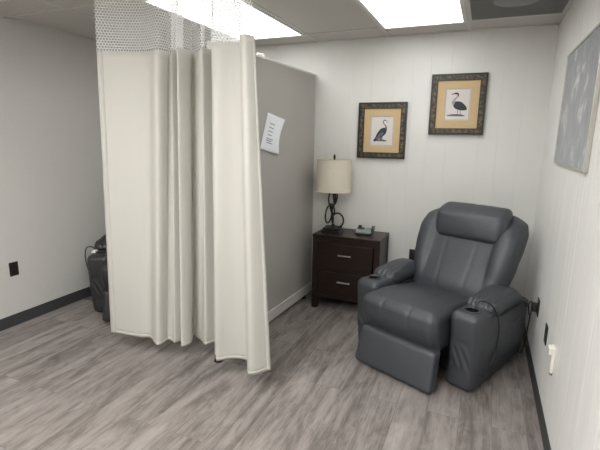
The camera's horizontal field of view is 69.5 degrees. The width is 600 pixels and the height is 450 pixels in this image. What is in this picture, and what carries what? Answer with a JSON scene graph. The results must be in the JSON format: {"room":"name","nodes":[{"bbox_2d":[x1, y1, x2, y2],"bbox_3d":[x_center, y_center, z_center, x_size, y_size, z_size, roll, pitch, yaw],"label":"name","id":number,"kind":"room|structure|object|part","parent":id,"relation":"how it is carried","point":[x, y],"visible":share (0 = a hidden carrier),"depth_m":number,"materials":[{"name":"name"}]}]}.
{"room":"clinic treatment room","nodes":[
{"label":"clinic treatment room","id":0,"kind":"room"},
{"bbox_2d":[0,17,135,318],"bbox_3d":[-2.885,-0.155,2.400,0.100,2.500,5.947,6,12,22],"label":"wall","id":1,"kind":"structure","parent":0,"point":[52,208],"depth_m":3.79,"materials":[{"name":"grey paint"}]},
{"bbox_2d":[9,261,18,276],"bbox_3d":[-2.383,0.366,3.602,0.009,0.118,0.076,6,12,22],"label":"wall outlet","id":2,"kind":"object","parent":1,"relation":"attached to","point":[13,267],"visible":1,"depth_m":3.60,"materials":[{"name":"black plastic"}]},
{"bbox_2d":[0,286,90,330],"bbox_3d":[-2.852,1.006,2.615,0.008,0.100,5.947,6,12,22],"label":"baseboard","id":3,"kind":"structure","parent":1,"relation":"attached to","point":[18,318],"depth_m":3.88,"materials":[{"name":"grey plastic"}]},
{"bbox_2d":[0,0,574,52],"bbox_3d":[-0.993,-1.192,1.381,3.969,0.008,5.948,6,12,22],"label":"trim","id":4,"kind":"structure","parent":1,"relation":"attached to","point":[465,2],"depth_m":3.43,"materials":[{"name":"metal"}]},
{"bbox_2d":[0,292,543,449],"bbox_3d":[-1.030,1.264,1.882,4.167,0.060,6.147,6,12,22],"label":"floor","id":5,"kind":"structure","parent":0,"point":[68,382],"depth_m":2.71,"materials":[{"name":"grey laminate"}]},
{"bbox_2d":[85,234,109,320],"bbox_3d":[-1.433,0.201,4.138,1.083,1.110,1.124,0,12,-3],"label":"recliner","id":6,"kind":"object","parent":5,"relation":"on","point":[96,263],"visible":0.12,"depth_m":3.81,"materials":[{"name":"black leather"}]},
{"bbox_3d":[-1.884,0.376,3.961,0.132,0.388,0.094,8,14,31],"label":"control cord","id":7,"kind":"part","parent":6,"relation":"part of","materials":[{"name":"black plastic"}]},
{"bbox_3d":[-1.806,0.455,4.231,0.230,0.545,0.825,0,12,-3],"label":"armrest","id":8,"kind":"part","parent":6,"relation":"part of","materials":[{"name":"black leather"}]},
{"bbox_2d":[100,262,108,289],"bbox_3d":[-1.431,0.408,4.030,0.600,0.314,0.711,0,12,-3],"label":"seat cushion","id":9,"kind":"object","parent":6,"relation":"on","point":[104,267],"depth_m":3.68,"materials":[{"name":"black leather"}]},
{"bbox_2d":[206,40,315,362],"bbox_3d":[-0.238,-0.224,3.617,0.085,2.185,1.645,6,13,25],"label":"divider","id":10,"kind":"object","parent":5,"relation":"on","point":[287,92],"visible":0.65,"depth_m":3.83,"materials":[{"name":"grey fabric"}]},
{"bbox_3d":[-0.218,-1.293,3.426,0.061,0.014,1.592,6,13,25],"label":"trim","id":11,"kind":"part","parent":10,"relation":"part of","materials":[{"name":"grey metal"}]},
{"bbox_2d":[260,113,284,154],"bbox_3d":[-0.203,-0.730,3.480,0.029,0.333,0.416,6,13,25],"label":"paper notice","id":12,"kind":"object","parent":10,"relation":"attached to","point":[274,124],"visible":1,"depth_m":3.46,"materials":[{"name":"grey paper"}]},
{"bbox_3d":[-0.232,-0.280,3.637,0.056,2.058,1.560,6,13,25],"label":"fabric panel","id":13,"kind":"part","parent":10,"relation":"part of","materials":[{"name":"grey fabric"}]},
{"bbox_3d":[0.111,-0.375,4.339,0.062,2.142,0.012,6,13,25],"label":"trim","id":14,"kind":"part","parent":10,"relation":"part of","materials":[{"name":"grey metal"}]},
{"bbox_2d":[311,228,388,306],"bbox_3d":[0.472,0.432,4.120,0.637,0.720,0.410,6,12,22],"label":"nightstand","id":15,"kind":"object","parent":5,"relation":"on","point":[339,261],"visible":0.64,"depth_m":3.97,"materials":[{"name":"brown wood"}]},
{"bbox_3d":[0.146,0.446,4.099,0.054,0.692,0.050,6,12,22],"label":"leg","id":16,"kind":"part","parent":15,"relation":"part of","materials":[{"name":"brown wood"}]},
{"bbox_2d":[316,154,351,233],"bbox_3d":[0.314,-0.295,4.050,0.339,0.728,0.339,4,12,17],"label":"table lamp","id":17,"kind":"object","parent":15,"relation":"on","point":[334,175],"visible":1,"depth_m":3.90,"materials":[{"name":"beige fabric"}]},
{"bbox_3d":[0.316,-0.461,4.017,0.332,0.294,0.332,4,12,17],"label":"lamp shade","id":18,"kind":"part","parent":17,"relation":"part of","materials":[{"name":"beige fabric"}]},
{"bbox_3d":[0.331,-0.308,4.043,0.190,0.683,0.057,4,12,17],"label":"stem","id":19,"kind":"part","parent":17,"relation":"part of","materials":[{"name":"brown metal"}]},
{"bbox_3d":[0.406,0.551,3.989,0.513,0.207,0.022,6,12,22],"label":"drawer","id":20,"kind":"part","parent":15,"relation":"part of","materials":[{"name":"brown wood"}]},
{"bbox_3d":[0.410,0.301,3.938,0.513,0.243,0.022,6,12,22],"label":"drawer","id":21,"kind":"part","parent":15,"relation":"part of","materials":[{"name":"brown wood"}]},
{"bbox_2d":[355,225,374,235],"bbox_3d":[0.608,0.046,4.027,0.168,0.077,0.105,5,12,19],"label":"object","id":22,"kind":"object","parent":15,"relation":"on","point":[360,230],"visible":1,"depth_m":4.00,"materials":[{"name":"black plastic"}]},
{"bbox_3d":[0.681,0.498,3.878,0.054,0.692,0.050,6,12,22],"label":"leg","id":23,"kind":"part","parent":15,"relation":"part of","materials":[{"name":"brown wood"}]},
{"bbox_3d":[0.809,0.440,4.175,0.054,0.692,0.050,6,12,22],"label":"leg","id":24,"kind":"part","parent":15,"relation":"part of","materials":[{"name":"brown wood"}]},
{"bbox_2d":[355,201,528,392],"bbox_3d":[1.013,0.433,3.179,1.116,1.110,1.029,-10,16,-42],"label":"recliner","id":25,"kind":"object","parent":5,"relation":"on","point":[453,307],"visible":1,"depth_m":3.02,"materials":[{"name":"grey leather"}]},
{"bbox_3d":[0.784,0.631,3.558,0.825,0.545,0.230,-10,16,-42],"label":"armrest","id":26,"kind":"part","parent":25,"relation":"part of","materials":[{"name":"grey leather"}]},
{"bbox_2d":[363,282,468,350],"bbox_3d":[0.882,0.624,3.140,0.711,0.314,0.600,-10,16,-42],"label":"seat cushion","id":27,"kind":"object","parent":25,"relation":"on","point":[400,316],"depth_m":2.93,"materials":[{"name":"grey leather"}]},
{"bbox_3d":[1.272,0.243,3.355,0.447,0.694,0.820,-10,16,-42],"label":"backrest","id":28,"kind":"part","parent":25,"relation":"part of","materials":[{"name":"grey leather"}]},
{"bbox_2d":[436,201,512,243],"bbox_3d":[1.317,-0.015,3.312,0.224,0.276,0.564,-10,16,-42],"label":"headrest pillow","id":29,"kind":"object","parent":25,"relation":"on","point":[456,222],"depth_m":3.23,"materials":[{"name":"grey leather"}]},
{"bbox_3d":[1.192,0.697,2.764,0.186,0.431,0.058,1,12,2],"label":"control cord","id":30,"kind":"part","parent":25,"relation":"part of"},
{"bbox_3d":[1.315,0.762,2.999,0.825,0.527,0.229,-10,16,-42],"label":"armrest","id":31,"kind":"part","parent":25,"relation":"part of","materials":[{"name":"grey leather"}]},
{"bbox_2d":[0,0,561,51],"bbox_3d":[-0.993,-1.234,1.372,4.167,0.080,6.147,6,12,22],"label":"ceiling","id":32,"kind":"structure","parent":0,"point":[310,16],"depth_m":3.37,"materials":[{"name":"tile"}]},
{"bbox_2d":[139,0,304,39],"bbox_3d":[-0.510,-1.578,3.325,0.655,0.013,1.295,6,12,22],"label":"recessed light","id":33,"kind":"object","parent":32,"relation":"in","point":[266,26],"visible":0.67,"depth_m":3.33,"materials":[{"name":"white plastic"}]},
{"bbox_2d":[356,0,466,28],"bbox_3d":[0.721,-1.456,2.818,0.637,0.013,1.295,6,12,22],"label":"recessed light","id":34,"kind":"object","parent":32,"relation":"in","point":[389,14],"visible":0.97,"depth_m":3.05,"materials":[{"name":"white plastic"}]},
{"bbox_2d":[467,0,570,20],"bbox_3d":[1.312,-1.394,2.557,0.608,0.012,1.276,6,12,22],"label":"ceiling vent","id":35,"kind":"object","parent":32,"relation":"in","point":[478,9],"visible":1,"depth_m":2.93,"materials":[{"name":"grey metal"}]},
{"bbox_3d":[1.386,-1.432,2.755,0.280,0.008,0.280,6,12,22],"label":"round plate","id":36,"kind":"part","parent":35,"relation":"part of","materials":[{"name":"grey metal"}]},
{"bbox_3d":[-1.081,-1.413,2.510,2.250,0.013,0.030,6,12,22],"label":"trim","id":37,"kind":"structure","parent":32,"relation":"attached to","visible":0},
{"bbox_2d":[94,0,270,374],"bbox_3d":[-0.771,-0.274,2.766,1.318,2.316,0.410,7,13,26],"label":"curtain","id":38,"kind":"object","parent":37,"relation":"hanging from","point":[180,135],"visible":1,"depth_m":2.73,"materials":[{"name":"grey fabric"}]},
{"bbox_2d":[191,25,558,296],"bbox_3d":[0.165,-0.510,4.362,4.167,2.500,0.100,6,12,22],"label":"wall","id":39,"kind":"structure","parent":0,"point":[501,166],"depth_m":3.82,"materials":[{"name":"white paint"}]},
{"bbox_2d":[357,102,407,158],"bbox_3d":[0.750,-0.866,3.968,0.442,0.503,0.030,6,12,22],"label":"framed print","id":40,"kind":"object","parent":39,"relation":"attached to","point":[382,126],"visible":1,"depth_m":3.97,"materials":[{"name":"black wood"}]},
{"bbox_2d":[409,249,414,259],"bbox_3d":[1.065,0.287,4.072,0.076,0.118,0.009,6,12,22],"label":"wall outlet","id":41,"kind":"object","parent":39,"relation":"attached to","point":[411,251],"visible":0.62,"depth_m":4.07,"materials":[{"name":"black plastic"}]},
{"bbox_2d":[428,72,488,134],"bbox_3d":[1.340,-1.026,3.682,0.446,0.503,0.030,6,12,22],"label":"framed print","id":42,"kind":"object","parent":39,"relation":"attached to","point":[458,100],"visible":1,"depth_m":3.68,"materials":[{"name":"black wood"}]},
{"bbox_2d":[525,0,599,449],"bbox_3d":[0.861,0.215,0.860,0.100,2.500,5.947,6,12,22],"label":"wall","id":43,"kind":"structure","parent":0,"point":[564,265],"depth_m":2.18,"materials":[{"name":"white paint"}]},
{"bbox_2d":[518,301,537,352],"bbox_3d":[1.637,0.744,3.179,0.059,0.511,0.377,3,12,10],"label":"power cord","id":44,"kind":"object","parent":43,"relation":"attached to","point":[534,306],"visible":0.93,"depth_m":3.00,"materials":[{"name":"black plastic"}]},
{"bbox_3d":[1.641,0.771,3.196,0.058,0.452,0.355,3,12,10],"label":"power cord","id":45,"kind":"part","parent":44,"relation":"part of","materials":[{"name":"black plastic"}]},
{"bbox_2d":[523,325,550,449],"bbox_3d":[0.794,1.366,1.116,0.008,0.100,5.947,6,12,22],"label":"baseboard","id":46,"kind":"structure","parent":43,"relation":"attached to","point":[544,434],"depth_m":2.63,"materials":[{"name":"grey plastic"}]},
{"bbox_2d":[536,297,539,316],"bbox_3d":[1.637,0.565,2.975,0.009,0.118,0.076,6,12,22],"label":"wall outlet","id":47,"kind":"object","parent":43,"relation":"attached to","point":[538,302],"visible":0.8,"depth_m":2.95,"materials":[{"name":"black plastic"}]},
{"bbox_2d":[544,323,547,345],"bbox_3d":[1.466,0.651,2.579,0.009,0.118,0.076,6,12,22],"label":"wall outlet","id":48,"kind":"object","parent":43,"relation":"attached to","point":[546,326],"visible":1,"depth_m":2.56,"materials":[{"name":"black plastic"}]},
{"bbox_2d":[548,344,555,375],"bbox_3d":[1.331,0.719,2.298,0.032,0.163,0.060,6,12,22],"label":"wall jack","id":49,"kind":"object","parent":43,"relation":"attached to","point":[551,348],"visible":1,"depth_m":2.27,"materials":[{"name":"beige plastic"}]},
{"bbox_2d":[554,22,599,172],"bbox_3d":[1.480,-0.643,2.316,0.020,0.662,0.947,6,12,22],"label":"wall picture","id":50,"kind":"object","parent":43,"relation":"attached to","point":[581,89],"visible":1,"depth_m":2.19,"materials":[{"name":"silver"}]}
]}

